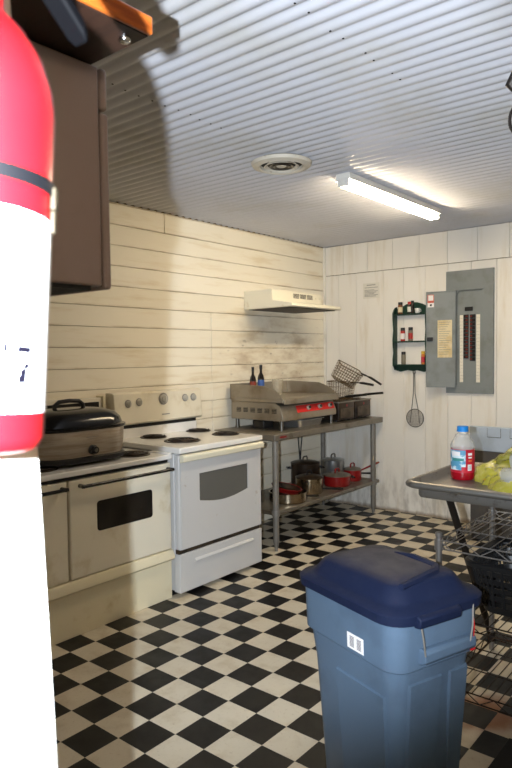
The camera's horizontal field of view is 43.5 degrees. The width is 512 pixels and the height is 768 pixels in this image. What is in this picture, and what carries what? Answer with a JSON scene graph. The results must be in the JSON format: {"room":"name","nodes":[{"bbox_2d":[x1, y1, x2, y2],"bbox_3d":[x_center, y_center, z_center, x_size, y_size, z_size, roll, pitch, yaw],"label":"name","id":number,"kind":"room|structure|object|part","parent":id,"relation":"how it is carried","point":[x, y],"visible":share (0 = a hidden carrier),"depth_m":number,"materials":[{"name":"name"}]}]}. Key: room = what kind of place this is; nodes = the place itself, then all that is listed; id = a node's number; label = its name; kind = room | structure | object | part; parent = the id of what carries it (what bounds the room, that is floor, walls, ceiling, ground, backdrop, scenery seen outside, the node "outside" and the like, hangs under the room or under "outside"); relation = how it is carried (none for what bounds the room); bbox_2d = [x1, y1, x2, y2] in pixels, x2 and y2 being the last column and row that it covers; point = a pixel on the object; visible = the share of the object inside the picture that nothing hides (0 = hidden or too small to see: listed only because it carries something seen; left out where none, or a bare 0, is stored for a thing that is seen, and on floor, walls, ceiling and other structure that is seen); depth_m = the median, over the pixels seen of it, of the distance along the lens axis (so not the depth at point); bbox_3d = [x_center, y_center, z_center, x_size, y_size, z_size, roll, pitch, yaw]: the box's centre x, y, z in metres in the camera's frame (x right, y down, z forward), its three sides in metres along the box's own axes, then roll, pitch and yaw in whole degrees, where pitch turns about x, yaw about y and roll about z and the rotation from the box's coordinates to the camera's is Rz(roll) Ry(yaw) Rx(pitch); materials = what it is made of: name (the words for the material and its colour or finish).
{"room":"commercial kitchen","nodes":[
{"label":"commercial kitchen","id":0,"kind":"room"},
{"bbox_2d":[0,0,56,767],"bbox_3d":[-0.822,0.215,-0.091,0.120,2.500,1.937,1,3,40],"label":"wall","id":1,"kind":"structure","parent":0,"point":[27,722],"depth_m":0.56,"materials":[{"name":"white paint"}]},
{"bbox_2d":[0,0,87,453],"bbox_3d":[-0.192,-0.155,0.449,0.140,0.404,0.129,-1,3,-10],"label":"fire extinguisher","id":2,"kind":"object","parent":1,"relation":"attached to","point":[29,197],"visible":1,"depth_m":0.42,"materials":[{"name":"red painted metal"},{"name":"paper label"},{"name":"black rubber"}]},
{"bbox_3d":[-0.171,-0.300,0.473,0.023,0.056,0.106,1,-1,40],"label":"carry handle","id":3,"kind":"part","parent":2,"relation":"part of","materials":[{"name":"black"}]},
{"bbox_2d":[46,200,323,520],"bbox_3d":[-1.528,0.039,3.773,0.124,2.530,7.000,1,3,40],"label":"wall","id":4,"kind":"structure","parent":0,"point":[172,315],"depth_m":4.92,"materials":[{"name":"beige wood"}]},
{"bbox_2d":[46,397,100,406],"bbox_3d":[-1.341,0.272,3.847,0.063,0.328,0.974,1,3,40],"label":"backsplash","id":5,"kind":"structure","parent":4,"relation":"attached to","point":[95,399],"depth_m":4.11,"materials":[{"name":"beige metal"}]},
{"bbox_2d":[244,289,340,313],"bbox_3d":[0.322,-0.708,5.500,0.500,0.157,0.722,1,3,40],"label":"range hood","id":6,"kind":"object","parent":4,"relation":"attached to","point":[268,300],"visible":1,"depth_m":5.33,"materials":[{"name":"white metal"}]},
{"bbox_2d":[298,437,302,458],"bbox_3d":[0.413,0.592,6.003,0.014,0.461,0.072,1,3,40],"label":"power cord","id":7,"kind":"object","parent":4,"relation":"attached to","point":[299,447],"visible":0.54,"depth_m":6.00,"materials":[{"name":"black plastic"}]},
{"bbox_2d":[323,248,327,500],"bbox_3d":[0.684,-0.085,6.338,0.022,2.497,0.022,1,3,40],"label":"trim","id":8,"kind":"structure","parent":4,"relation":"attached to","point":[324,249],"depth_m":6.31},
{"bbox_2d":[50,501,511,767],"bbox_3d":[0.312,1.399,2.259,4.900,0.100,7.100,1,3,40],"label":"floor","id":9,"kind":"structure","parent":0,"point":[223,672],"depth_m":2.95,"materials":[{"name":"tile"}]},
{"bbox_2d":[38,396,174,646],"bbox_3d":[-1.068,0.691,3.660,0.738,1.222,0.998,1,3,40],"label":"oven range","id":10,"kind":"object","parent":9,"relation":"on","point":[108,553],"depth_m":3.46,"materials":[{"name":"metal"}]},
{"bbox_3d":[-1.134,0.446,3.339,0.202,0.012,0.202,1,3,40],"label":"burner","id":11,"kind":"part","parent":10,"relation":"part of","materials":[{"name":"brown metal"}]},
{"bbox_3d":[-1.061,0.762,3.193,0.030,0.520,0.274,1,3,40],"label":"oven door","id":12,"kind":"part","parent":10,"relation":"part of","materials":[{"name":"metal"}]},
{"bbox_3d":[-1.035,0.538,3.159,0.053,0.021,0.234,1,3,40],"label":"handle","id":13,"kind":"part","parent":10,"relation":"part of","materials":[{"name":"black metal"}]},
{"bbox_3d":[-1.046,0.117,3.592,0.026,0.070,0.216,1,3,40],"label":"lid handle","id":14,"kind":"part","parent":10,"relation":"part of","materials":[{"name":"black plastic"}]},
{"bbox_3d":[-1.305,0.201,3.836,0.006,0.135,0.888,1,3,40],"label":"control glass","id":15,"kind":"part","parent":10,"relation":"part of","materials":[{"name":"black"}]},
{"bbox_3d":[-1.035,0.251,3.591,0.464,0.337,0.655,1,3,40],"label":"roaster oven","id":16,"kind":"part","parent":10,"relation":"part of","materials":[{"name":"black metal"}]},
{"bbox_3d":[-1.045,0.189,3.595,0.440,0.110,0.612,1,3,40],"label":"lid","id":17,"kind":"part","parent":10,"relation":"part of","materials":[{"name":"black metal"}]},
{"bbox_2d":[39,448,171,481],"bbox_3d":[-1.075,0.442,3.652,0.672,0.040,0.998,1,3,40],"label":"cooktop","id":18,"kind":"object","parent":10,"relation":"in","point":[132,459],"depth_m":3.49,"materials":[{"name":"metal"}]},
{"bbox_3d":[-0.834,1.190,3.494,0.032,0.236,0.992,1,3,40],"label":"kick panel","id":19,"kind":"part","parent":10,"relation":"part of","materials":[{"name":"beige metal"}]},
{"bbox_3d":[-0.741,0.741,3.579,0.030,0.520,0.702,1,3,40],"label":"oven door","id":20,"kind":"part","parent":10,"relation":"part of","materials":[{"name":"metal"}]},
{"bbox_3d":[-0.704,0.516,3.559,0.053,0.021,0.637,1,3,40],"label":"handle","id":21,"kind":"part","parent":10,"relation":"part of","materials":[{"name":"black"}]},
{"bbox_3d":[-0.736,0.420,3.820,0.213,0.012,0.213,1,3,40],"label":"burner","id":22,"kind":"part","parent":10,"relation":"part of","materials":[{"name":"brown metal"}]},
{"bbox_2d":[105,388,263,593],"bbox_3d":[-0.453,0.658,4.347,0.734,1.215,0.818,1,3,40],"label":"electric range","id":23,"kind":"object","parent":9,"relation":"on","point":[215,481],"visible":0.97,"depth_m":4.16,"materials":[{"name":"metal"}]},
{"bbox_3d":[-0.694,0.361,4.347,0.179,0.012,0.179,1,3,40],"label":"burner","id":24,"kind":"part","parent":23,"relation":"part of","materials":[{"name":"brown metal"}]},
{"bbox_3d":[-0.640,0.104,4.510,0.027,0.065,0.065,1,3,40],"label":"knob","id":25,"kind":"part","parent":23,"relation":"part of","materials":[{"name":"grey plastic"}]},
{"bbox_3d":[-0.476,0.367,4.148,0.237,0.012,0.237,1,3,40],"label":"burner","id":26,"kind":"part","parent":23,"relation":"part of","materials":[{"name":"brown metal"}]},
{"bbox_2d":[123,420,261,453],"bbox_3d":[-0.476,0.341,4.326,0.712,0.108,0.783,1,3,40],"label":"cooktop","id":27,"kind":"object","parent":23,"relation":"in","point":[173,436],"depth_m":4.28,"materials":[{"name":"metal"}]},
{"bbox_3d":[-0.231,0.699,4.142,0.038,0.577,0.759,1,3,40],"label":"oven door","id":28,"kind":"part","parent":23,"relation":"part of","materials":[{"name":"metal"}]},
{"bbox_3d":[-0.234,0.997,4.161,0.040,0.026,0.763,1,3,40],"label":"gap trim","id":29,"kind":"part","parent":23,"relation":"part of","materials":[{"name":"metal"}]},
{"bbox_3d":[-0.222,1.127,4.159,0.066,0.234,0.775,1,3,40],"label":"drawer","id":30,"kind":"part","parent":23,"relation":"part of","materials":[{"name":"metal"}]},
{"bbox_3d":[-0.199,0.432,4.102,0.038,0.050,0.759,1,3,40],"label":"handle","id":31,"kind":"part","parent":23,"relation":"part of","materials":[{"name":"white metal"}]},
{"bbox_3d":[-0.212,0.350,4.467,0.193,0.012,0.193,1,3,40],"label":"burner","id":32,"kind":"part","parent":23,"relation":"part of","materials":[{"name":"brown metal"}]},
{"bbox_2d":[214,416,382,550],"bbox_3d":[0.426,0.767,5.518,0.612,0.872,1.625,1,3,40],"label":"prep table","id":33,"kind":"object","parent":9,"relation":"on","point":[273,434],"visible":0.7,"depth_m":5.14,"materials":[{"name":"metal"}]},
{"bbox_2d":[253,420,272,428],"bbox_3d":[0.055,0.319,5.167,0.120,0.062,0.120,1,3,40],"label":"box","id":34,"kind":"object","parent":33,"relation":"on","point":[256,423],"visible":0.74,"depth_m":5.12,"materials":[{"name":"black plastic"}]},
{"bbox_3d":[0.147,0.825,4.751,0.062,0.832,0.062,1,3,40],"label":"leg","id":35,"kind":"part","parent":33,"relation":"part of","materials":[{"name":"silver metal"}]},
{"bbox_2d":[230,380,338,430],"bbox_3d":[0.248,0.165,5.329,0.555,0.352,0.764,1,3,40],"label":"griddle","id":36,"kind":"object","parent":33,"relation":"on","point":[287,400],"visible":1,"depth_m":5.13,"materials":[{"name":"metal"}]},
{"bbox_2d":[250,367,255,384],"bbox_3d":[-0.026,-0.022,5.287,0.053,0.236,0.053,1,3,40],"label":"sauce bottle","id":37,"kind":"object","parent":36,"relation":"on","point":[252,378],"visible":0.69,"depth_m":5.27,"materials":[{"name":"black"}]},
{"bbox_3d":[-0.025,-0.010,5.287,0.052,0.212,0.051,1,3,40],"label":"glass","id":38,"kind":"part","parent":37,"relation":"part of","materials":[{"name":"black glass"}]},
{"bbox_2d":[258,365,263,385],"bbox_3d":[0.042,-0.036,5.399,0.057,0.251,0.057,1,3,40],"label":"sauce bottle","id":39,"kind":"object","parent":36,"relation":"on","point":[260,376],"visible":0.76,"depth_m":5.38,"materials":[{"name":"black"}]},
{"bbox_3d":[0.042,-0.022,5.400,0.056,0.225,0.055,1,3,40],"label":"glass","id":40,"kind":"part","parent":39,"relation":"part of","materials":[{"name":"black glass"}]},
{"bbox_3d":[0.197,0.321,4.930,0.040,0.076,0.039,1,3,40],"label":"leg","id":41,"kind":"part","parent":36,"relation":"part of","materials":[{"name":"silver metal"}]},
{"bbox_3d":[0.250,0.115,5.324,0.548,0.047,0.760,1,3,40],"label":"cooking plate","id":42,"kind":"part","parent":36,"relation":"part of","materials":[{"name":"metal"}]},
{"bbox_3d":[0.489,0.188,5.249,0.025,0.055,0.530,1,3,40],"label":"control panel","id":43,"kind":"part","parent":36,"relation":"part of","materials":[{"name":"red metal"}]},
{"bbox_3d":[0.638,0.292,5.463,0.040,0.076,0.039,1,3,40],"label":"leg","id":44,"kind":"part","parent":36,"relation":"part of","materials":[{"name":"silver metal"}]},
{"bbox_2d":[269,488,318,504],"bbox_3d":[0.272,0.886,5.102,0.327,0.078,0.338,1,3,40],"label":"saute pan","id":45,"kind":"object","parent":33,"relation":"on","point":[301,497],"visible":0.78,"depth_m":4.97,"materials":[{"name":"metal"}]},
{"bbox_2d":[271,482,301,494],"bbox_3d":[0.244,0.827,5.095,0.246,0.082,0.251,0,3,12],"label":"frying pan","id":46,"kind":"object","parent":45,"relation":"in","point":[286,488],"visible":0.84,"depth_m":5.16,"materials":[{"name":"red metal"}]},
{"bbox_3d":[0.434,0.887,5.098,0.144,0.029,0.022,-2,3,-28],"label":"handle","id":47,"kind":"part","parent":45,"relation":"part of","materials":[{"name":"black plastic"}]},
{"bbox_2d":[279,417,323,426],"bbox_3d":[0.368,0.311,5.310,0.260,0.058,0.360,1,3,40],"label":"drip tray","id":48,"kind":"object","parent":33,"relation":"on","point":[306,422],"visible":0.59,"depth_m":5.20,"materials":[{"name":"silver metal"}]},
{"bbox_2d":[286,456,323,484],"bbox_3d":[0.440,0.768,5.756,0.285,0.252,0.286,1,3,40],"label":"stock pot","id":49,"kind":"object","parent":33,"relation":"on","point":[300,466],"visible":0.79,"depth_m":5.67,"materials":[{"name":"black metal"}]},
{"bbox_3d":[0.439,0.693,5.753,0.261,0.026,0.261,1,3,40],"label":"lid","id":50,"kind":"part","parent":49,"relation":"part of","materials":[{"name":"black metal"}]},
{"bbox_2d":[291,464,319,484],"bbox_3d":[0.441,0.800,5.757,0.264,0.188,0.264,1,3,40],"label":"bowl","id":51,"kind":"object","parent":49,"relation":"attached to","point":[296,469],"depth_m":5.65,"materials":[{"name":"metal"}]},
{"bbox_2d":[295,469,342,494],"bbox_3d":[0.514,0.812,5.426,0.389,0.192,0.237,-2,3,-29],"label":"saucepan","id":52,"kind":"object","parent":33,"relation":"on","point":[311,482],"visible":0.92,"depth_m":5.30,"materials":[{"name":"metal"}]},
{"bbox_3d":[0.447,0.769,5.387,0.235,0.026,0.235,1,3,40],"label":"lid","id":53,"kind":"part","parent":52,"relation":"part of","materials":[{"name":"silver metal"}]},
{"bbox_3d":[0.649,0.881,5.400,0.184,0.031,0.024,-2,3,-17],"label":"handle","id":54,"kind":"part","parent":52,"relation":"part of","materials":[{"name":"black plastic"}]},
{"bbox_3d":[0.649,0.754,6.212,0.062,0.832,0.062,1,3,40],"label":"leg","id":55,"kind":"part","parent":33,"relation":"part of","materials":[{"name":"silver metal"}]},
{"bbox_2d":[322,453,343,475],"bbox_3d":[0.734,0.767,6.111,0.216,0.216,0.216,1,3,40],"label":"stock pot","id":56,"kind":"object","parent":33,"relation":"on","point":[329,463],"visible":0.74,"depth_m":6.03,"materials":[{"name":"silver metal"}]},
{"bbox_3d":[0.733,0.708,6.108,0.214,0.026,0.214,1,3,40],"label":"lid","id":57,"kind":"part","parent":56,"relation":"part of","materials":[{"name":"silver metal"}]},
{"bbox_2d":[322,460,343,475],"bbox_3d":[0.734,0.798,6.112,0.216,0.153,0.216,1,3,40],"label":"bowl","id":58,"kind":"object","parent":56,"relation":"attached to","point":[329,465],"depth_m":6.02,"materials":[{"name":"silver metal"}]},
{"bbox_2d":[320,399,354,421],"bbox_3d":[0.651,0.232,5.728,0.384,0.172,0.272,1,3,40],"label":"fryer","id":59,"kind":"object","parent":33,"relation":"on","point":[344,409],"visible":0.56,"depth_m":5.58,"materials":[{"name":"grey metal"}]},
{"bbox_3d":[0.794,0.251,5.610,0.004,0.082,0.210,1,3,40],"label":"plate","id":60,"kind":"part","parent":59,"relation":"part of","materials":[{"name":"metal"}]},
{"bbox_2d":[333,394,366,401],"bbox_3d":[0.733,0.156,5.656,0.549,0.160,0.188,1,3,40],"label":"basket","id":61,"kind":"object","parent":59,"relation":"on","point":[353,395],"visible":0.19,"depth_m":5.58,"materials":[{"name":"brown metal"}]},
{"bbox_3d":[0.835,0.105,5.568,0.281,0.031,0.048,-10,-4,39],"label":"handle","id":62,"kind":"part","parent":61,"relation":"part of","materials":[{"name":"metal"}]},
{"bbox_2d":[323,468,355,486],"bbox_3d":[0.728,0.818,5.686,0.257,0.152,0.258,1,3,40],"label":"casserole","id":63,"kind":"object","parent":33,"relation":"on","point":[335,478],"visible":0.99,"depth_m":5.60,"materials":[{"name":"red metal"}]},
{"bbox_3d":[0.718,0.792,5.684,0.241,0.026,0.241,1,3,40],"label":"lid","id":64,"kind":"part","parent":63,"relation":"part of","materials":[{"name":"metal"}]},
{"bbox_2d":[324,476,350,486],"bbox_3d":[0.718,0.850,5.686,0.243,0.088,0.243,1,3,40],"label":"bowl","id":65,"kind":"object","parent":63,"relation":"attached to","point":[330,481],"depth_m":5.58,"materials":[{"name":"red metal"}]},
{"bbox_2d":[341,398,370,418],"bbox_3d":[0.836,0.220,5.951,0.384,0.172,0.272,1,3,40],"label":"fryer","id":66,"kind":"object","parent":33,"relation":"on","point":[361,406],"visible":0.44,"depth_m":5.81,"materials":[{"name":"grey metal"}]},
{"bbox_2d":[327,380,373,399],"bbox_3d":[0.856,0.055,5.770,0.424,0.170,0.158,1,3,32],"label":"basket","id":67,"kind":"object","parent":66,"relation":"on","point":[329,381],"visible":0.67,"depth_m":5.76,"materials":[{"name":"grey metal"}]},
{"bbox_2d":[331,360,381,387],"bbox_3d":[0.901,-0.086,5.761,0.457,0.268,0.194,1,3,32],"label":"basket","id":68,"kind":"object","parent":67,"relation":"on","point":[362,374],"visible":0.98,"depth_m":5.77,"materials":[{"name":"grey metal"}]},
{"bbox_3d":[1.027,-0.046,5.716,0.212,0.031,0.048,30,-6,27],"label":"handle","id":69,"kind":"part","parent":68,"relation":"part of","materials":[{"name":"metal"}]},
{"bbox_3d":[0.950,-0.004,5.709,0.202,0.031,0.048,6,5,31],"label":"handle","id":70,"kind":"part","parent":67,"relation":"part of","materials":[{"name":"metal"}]},
{"bbox_2d":[344,392,382,399],"bbox_3d":[0.917,0.144,5.879,0.549,0.160,0.188,1,3,40],"label":"basket","id":71,"kind":"object","parent":66,"relation":"on","point":[373,393],"visible":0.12,"depth_m":5.78,"materials":[{"name":"brown metal"}]},
{"bbox_3d":[1.020,0.093,5.792,0.281,0.031,0.048,-10,-4,39],"label":"handle","id":72,"kind":"part","parent":71,"relation":"part of","materials":[{"name":"metal"}]},
{"bbox_3d":[0.979,0.239,5.834,0.004,0.082,0.210,1,3,40],"label":"plate","id":73,"kind":"part","parent":66,"relation":"part of","materials":[{"name":"metal"}]},
{"bbox_2d":[343,461,378,481],"bbox_3d":[0.962,0.798,5.958,0.358,0.162,0.169,-3,3,-36],"label":"saucepan","id":74,"kind":"object","parent":33,"relation":"on","point":[356,471],"visible":0.8,"depth_m":5.84,"materials":[{"name":"red metal"}]},
{"bbox_3d":[0.885,0.771,5.901,0.167,0.026,0.167,1,3,40],"label":"lid","id":75,"kind":"part","parent":74,"relation":"part of","materials":[{"name":"metal"}]},
{"bbox_3d":[1.069,0.764,5.865,0.062,0.832,0.062,1,3,40],"label":"leg","id":76,"kind":"part","parent":33,"relation":"part of","materials":[{"name":"silver metal"}]},
{"bbox_2d":[300,545,481,767],"bbox_3d":[0.426,0.957,2.092,0.406,0.795,0.535,-2,3,-31],"label":"trash can","id":77,"kind":"object","parent":9,"relation":"on","point":[393,629],"visible":1,"depth_m":1.93,"materials":[{"name":"blue plastic"}]},
{"bbox_3d":[0.422,0.618,2.078,0.406,0.099,0.506,-2,3,-31],"label":"lid","id":78,"kind":"part","parent":77,"relation":"part of","materials":[{"name":"blue plastic"}]},
{"bbox_2d":[405,462,511,633],"bbox_3d":[1.449,0.872,2.611,1.515,0.910,0.734,1,3,40],"label":"table","id":79,"kind":"object","parent":9,"relation":"on","point":[438,484],"visible":0.55,"depth_m":2.76,"materials":[{"name":"metal"}]},
{"bbox_2d":[405,462,511,509],"bbox_3d":[1.423,0.456,2.567,1.515,0.074,0.670,1,3,40],"label":"tabletop","id":80,"kind":"object","parent":79,"relation":"on","point":[438,484],"depth_m":2.71,"materials":[{"name":"metal"}]},
{"bbox_2d":[450,425,474,479],"bbox_3d":[0.966,0.319,3.003,0.111,0.247,0.111,1,3,40],"label":"juice bottle","id":81,"kind":"object","parent":79,"relation":"on","point":[462,465],"visible":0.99,"depth_m":2.96,"materials":[{"name":"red plastic"}]},
{"bbox_3d":[1.036,0.888,3.100,0.034,0.847,0.510,2,3,44],"label":"leg","id":82,"kind":"part","parent":79,"relation":"part of","materials":[{"name":"black metal"}]},
{"bbox_2d":[474,447,511,492],"bbox_3d":[1.240,0.363,2.798,0.570,0.170,0.444,1,3,40],"label":"plastic bag","id":83,"kind":"object","parent":79,"relation":"on","point":[490,473],"visible":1,"depth_m":2.90,"materials":[{"name":"yellow plastic"}]},
{"bbox_2d":[434,507,511,716],"bbox_3d":[1.303,0.962,2.604,0.944,0.718,0.656,1,3,40],"label":"wire shelving","id":84,"kind":"object","parent":9,"relation":"on","point":[438,541],"visible":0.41,"depth_m":2.69,"materials":[{"name":"grey metal"}]},
{"bbox_3d":[0.756,0.967,2.654,0.030,0.718,0.029,1,3,40],"label":"post","id":85,"kind":"part","parent":84,"relation":"part of","materials":[{"name":"silver metal"}]},
{"bbox_2d":[465,539,511,617],"bbox_3d":[1.200,0.832,2.649,0.568,0.216,0.428,1,3,40],"label":"plastic basket","id":86,"kind":"object","parent":84,"relation":"on","point":[496,598],"visible":0.91,"depth_m":2.64,"materials":[{"name":"black plastic"}]},
{"bbox_3d":[1.151,0.941,3.131,0.030,0.718,0.029,1,3,40],"label":"post","id":87,"kind":"part","parent":84,"relation":"part of","materials":[{"name":"silver metal"}]},
{"bbox_2d":[470,426,511,540],"bbox_3d":[2.129,0.766,4.882,0.864,0.888,0.434,1,3,40],"label":"base cabinet","id":88,"kind":"object","parent":9,"relation":"on","point":[488,443],"visible":0.52,"depth_m":4.89,"materials":[{"name":"grey"}]},
{"bbox_3d":[1.998,0.425,4.714,0.864,0.188,0.030,1,3,40],"label":"splash panel","id":89,"kind":"part","parent":88,"relation":"part of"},
{"bbox_3d":[1.798,0.371,4.855,0.104,0.072,0.005,1,3,40],"label":"plate","id":90,"kind":"part","parent":88,"relation":"part of","materials":[{"name":"grey plastic"}]},
{"bbox_2d":[488,738,511,767],"bbox_3d":[1.190,1.367,1.479,1.555,0.012,1.120,1,3,40],"label":"floor mat","id":91,"kind":"object","parent":9,"relation":"on","point":[503,759],"visible":1,"depth_m":2.28,"materials":[{"name":"black rubber"}]},
{"bbox_2d":[91,0,511,247],"bbox_3d":[0.280,-1.197,2.144,4.900,0.102,7.100,1,3,40],"label":"ceiling","id":92,"kind":"structure","parent":0,"point":[411,98],"depth_m":2.79,"materials":[{"name":"white metal"}]},
{"bbox_2d":[251,153,311,174],"bbox_3d":[0.138,-1.187,3.477,0.330,0.036,0.330,1,3,40],"label":"ceiling vent","id":93,"kind":"object","parent":92,"relation":"in","point":[277,163],"visible":1,"depth_m":3.43,"materials":[{"name":"grey metal"}]},
{"bbox_2d":[335,172,441,220],"bbox_3d":[0.903,-1.208,4.201,0.107,0.076,1.264,1,3,40],"label":"fluorescent fixture","id":94,"kind":"object","parent":92,"relation":"attached to","point":[349,181],"visible":1,"depth_m":4.05,"materials":[{"name":"white plastic"}]},
{"bbox_2d":[505,72,511,132],"bbox_3d":[0.904,-0.894,1.528,0.610,0.468,0.032,1,3,40],"label":"pot rack","id":95,"kind":"object","parent":92,"relation":"hanging from","point":[508,84],"visible":1,"depth_m":1.72,"materials":[{"name":"black metal"}]},
{"bbox_3d":[0.905,-0.807,1.531,0.610,0.061,0.032,1,3,40],"label":"rail","id":96,"kind":"part","parent":95,"relation":"part of","materials":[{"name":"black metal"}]},
{"bbox_2d":[326,222,511,522],"bbox_3d":[2.532,-0.061,4.903,4.900,2.530,0.120,1,3,40],"label":"wall","id":97,"kind":"structure","parent":0,"point":[359,334],"depth_m":5.81,"materials":[{"name":"white wood"}]},
{"bbox_2d":[363,282,378,298],"bbox_3d":[1.073,-0.870,5.986,0.170,0.142,0.002,1,3,40],"label":"paper notice","id":98,"kind":"object","parent":97,"relation":"attached to","point":[370,290],"visible":1,"depth_m":5.99,"materials":[{"name":"beige paper"}]},
{"bbox_2d":[392,302,425,371],"bbox_3d":[1.377,-0.417,5.712,0.325,0.619,0.075,1,3,40],"label":"spice rack","id":99,"kind":"object","parent":97,"relation":"attached to","point":[399,367],"visible":0.77,"depth_m":5.76,"materials":[{"name":"green paint"}]},
{"bbox_3d":[1.257,-0.411,5.812,0.014,0.570,0.075,1,3,40],"label":"panel","id":100,"kind":"part","parent":99,"relation":"part of","materials":[{"name":"green paint"}]},
{"bbox_2d":[398,302,402,313],"bbox_3d":[1.295,-0.680,5.762,0.043,0.106,0.043,1,3,40],"label":"spice jar","id":101,"kind":"object","parent":99,"relation":"on","point":[400,304],"visible":1,"depth_m":5.75,"materials":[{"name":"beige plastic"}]},
{"bbox_2d":[401,328,404,340],"bbox_3d":[1.317,-0.444,5.757,0.041,0.119,0.041,1,3,40],"label":"spice jar","id":102,"kind":"object","parent":99,"relation":"on","point":[402,329],"visible":1,"depth_m":5.74,"materials":[{"name":"red glass"}]},
{"bbox_2d":[401,352,405,363],"bbox_3d":[1.324,-0.233,5.763,0.040,0.113,0.040,1,3,40],"label":"spice jar","id":103,"kind":"object","parent":99,"relation":"on","point":[403,354],"visible":1,"depth_m":5.75,"materials":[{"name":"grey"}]},
{"bbox_2d":[407,302,410,313],"bbox_3d":[1.362,-0.678,5.707,0.033,0.106,0.032,1,3,40],"label":"spice jar","id":104,"kind":"object","parent":99,"relation":"on","point":[409,303],"visible":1,"depth_m":5.69,"materials":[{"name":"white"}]},
{"bbox_2d":[394,313,424,315],"bbox_3d":[1.376,-0.619,5.705,0.301,0.012,0.070,1,3,40],"label":"shelf","id":105,"kind":"object","parent":99,"relation":"attached to","point":[395,314],"depth_m":5.69,"materials":[{"name":"green paint"}]},
{"bbox_2d":[394,341,424,342],"bbox_3d":[1.379,-0.377,5.716,0.301,0.012,0.070,1,3,40],"label":"shelf","id":106,"kind":"object","parent":99,"relation":"attached to","point":[394,341],"depth_m":5.72,"materials":[{"name":"green paint"}]},
{"bbox_2d":[394,364,424,365],"bbox_3d":[1.381,-0.170,5.725,0.301,0.012,0.070,1,3,40],"label":"shelf","id":107,"kind":"object","parent":99,"relation":"attached to","point":[394,364],"depth_m":5.70,"materials":[{"name":"green paint"}]},
{"bbox_2d":[408,327,412,340],"bbox_3d":[1.374,-0.444,5.709,0.042,0.121,0.042,1,3,40],"label":"spice jar","id":108,"kind":"object","parent":99,"relation":"on","point":[410,329],"visible":1,"depth_m":5.69,"materials":[{"name":"brown glass"}]},
{"bbox_3d":[1.394,-0.673,5.725,0.305,0.109,0.012,1,3,40],"label":"rail","id":109,"kind":"part","parent":99,"relation":"part of","materials":[{"name":"green paint"}]},
{"bbox_3d":[1.400,-0.137,5.748,0.305,0.055,0.014,1,3,40],"label":"rail","id":110,"kind":"part","parent":99,"relation":"part of","materials":[{"name":"green paint"}]},
{"bbox_2d":[411,301,413,312],"bbox_3d":[1.380,-0.679,5.666,0.028,0.111,0.028,1,3,40],"label":"spice jar","id":111,"kind":"object","parent":99,"relation":"on","point":[412,302],"visible":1,"depth_m":5.65,"materials":[{"name":"black glass"}]},
{"bbox_2d":[406,371,423,426],"bbox_3d":[1.406,0.135,5.705,0.172,0.508,0.033,1,3,40],"label":"skimmer","id":112,"kind":"object","parent":99,"relation":"hanging from","point":[418,418],"visible":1,"depth_m":5.71,"materials":[{"name":"silver metal"}]},
{"bbox_2d":[407,410,421,425],"bbox_3d":[1.407,0.304,5.712,0.164,0.161,0.030,1,3,40],"label":"bowl","id":113,"kind":"object","parent":112,"relation":"on","point":[418,418],"depth_m":5.71,"materials":[{"name":"grey metal"}]},
{"bbox_3d":[1.413,0.114,5.713,0.096,0.467,0.010,1,3,40],"label":"handle","id":114,"kind":"part","parent":112,"relation":"part of","materials":[{"name":"silver metal"}]},
{"bbox_2d":[421,351,424,363],"bbox_3d":[1.468,-0.231,5.644,0.035,0.116,0.034,1,3,40],"label":"spice jar","id":115,"kind":"object","parent":99,"relation":"on","point":[422,352],"visible":1,"depth_m":5.63,"materials":[{"name":"orange"}]},
{"bbox_3d":[1.497,-0.405,5.614,0.014,0.570,0.075,1,3,40],"label":"panel","id":116,"kind":"part","parent":99,"relation":"part of","materials":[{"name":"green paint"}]},
{"bbox_2d":[426,267,494,393],"bbox_3d":[1.727,-0.439,5.439,0.561,1.037,0.088,1,3,30],"label":"breaker panel","id":117,"kind":"object","parent":97,"relation":"attached to","point":[459,318],"visible":1,"depth_m":5.43,"materials":[{"name":"grey metal"}]},
{"bbox_3d":[1.583,-0.382,5.506,0.245,0.820,0.018,1,3,26],"label":"panel door","id":118,"kind":"part","parent":117,"relation":"part of","materials":[{"name":"grey metal"}]},
{"bbox_3d":[-1.443,0.152,1.519,2.890,2.500,0.110,1,3,40],"label":"wall","id":119,"kind":"structure","parent":0,"visible":0},
{"bbox_2d":[29,40,110,296],"bbox_3d":[-0.650,-0.378,1.215,0.580,0.414,0.475,1,3,40],"label":"upper cabinet","id":120,"kind":"object","parent":119,"relation":"attached to","point":[80,258],"visible":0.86,"depth_m":1.16,"materials":[{"name":"brown wood"}]},
{"bbox_3d":[-0.651,-0.175,1.216,0.565,0.009,0.400,1,3,40],"label":"plate","id":121,"kind":"part","parent":120,"relation":"part of","materials":[{"name":"black"}]},
{"bbox_3d":[-0.504,-0.348,1.392,0.580,0.327,0.018,1,3,40],"label":"door","id":122,"kind":"part","parent":120,"relation":"part of","materials":[{"name":"brown wood"}]},
{"bbox_3d":[-0.507,-0.555,1.383,0.580,0.078,0.018,1,3,40],"label":"door","id":123,"kind":"part","parent":120,"relation":"part of","materials":[{"name":"brown wood"}]},
{"bbox_2d":[10,0,152,64],"bbox_3d":[-0.620,-0.596,1.159,0.790,0.038,0.447,1,3,40],"label":"wooden shelf","id":124,"kind":"object","parent":119,"relation":"attached to","point":[112,26],"visible":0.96,"depth_m":1.05,"materials":[{"name":"brown wood"}]}
]}

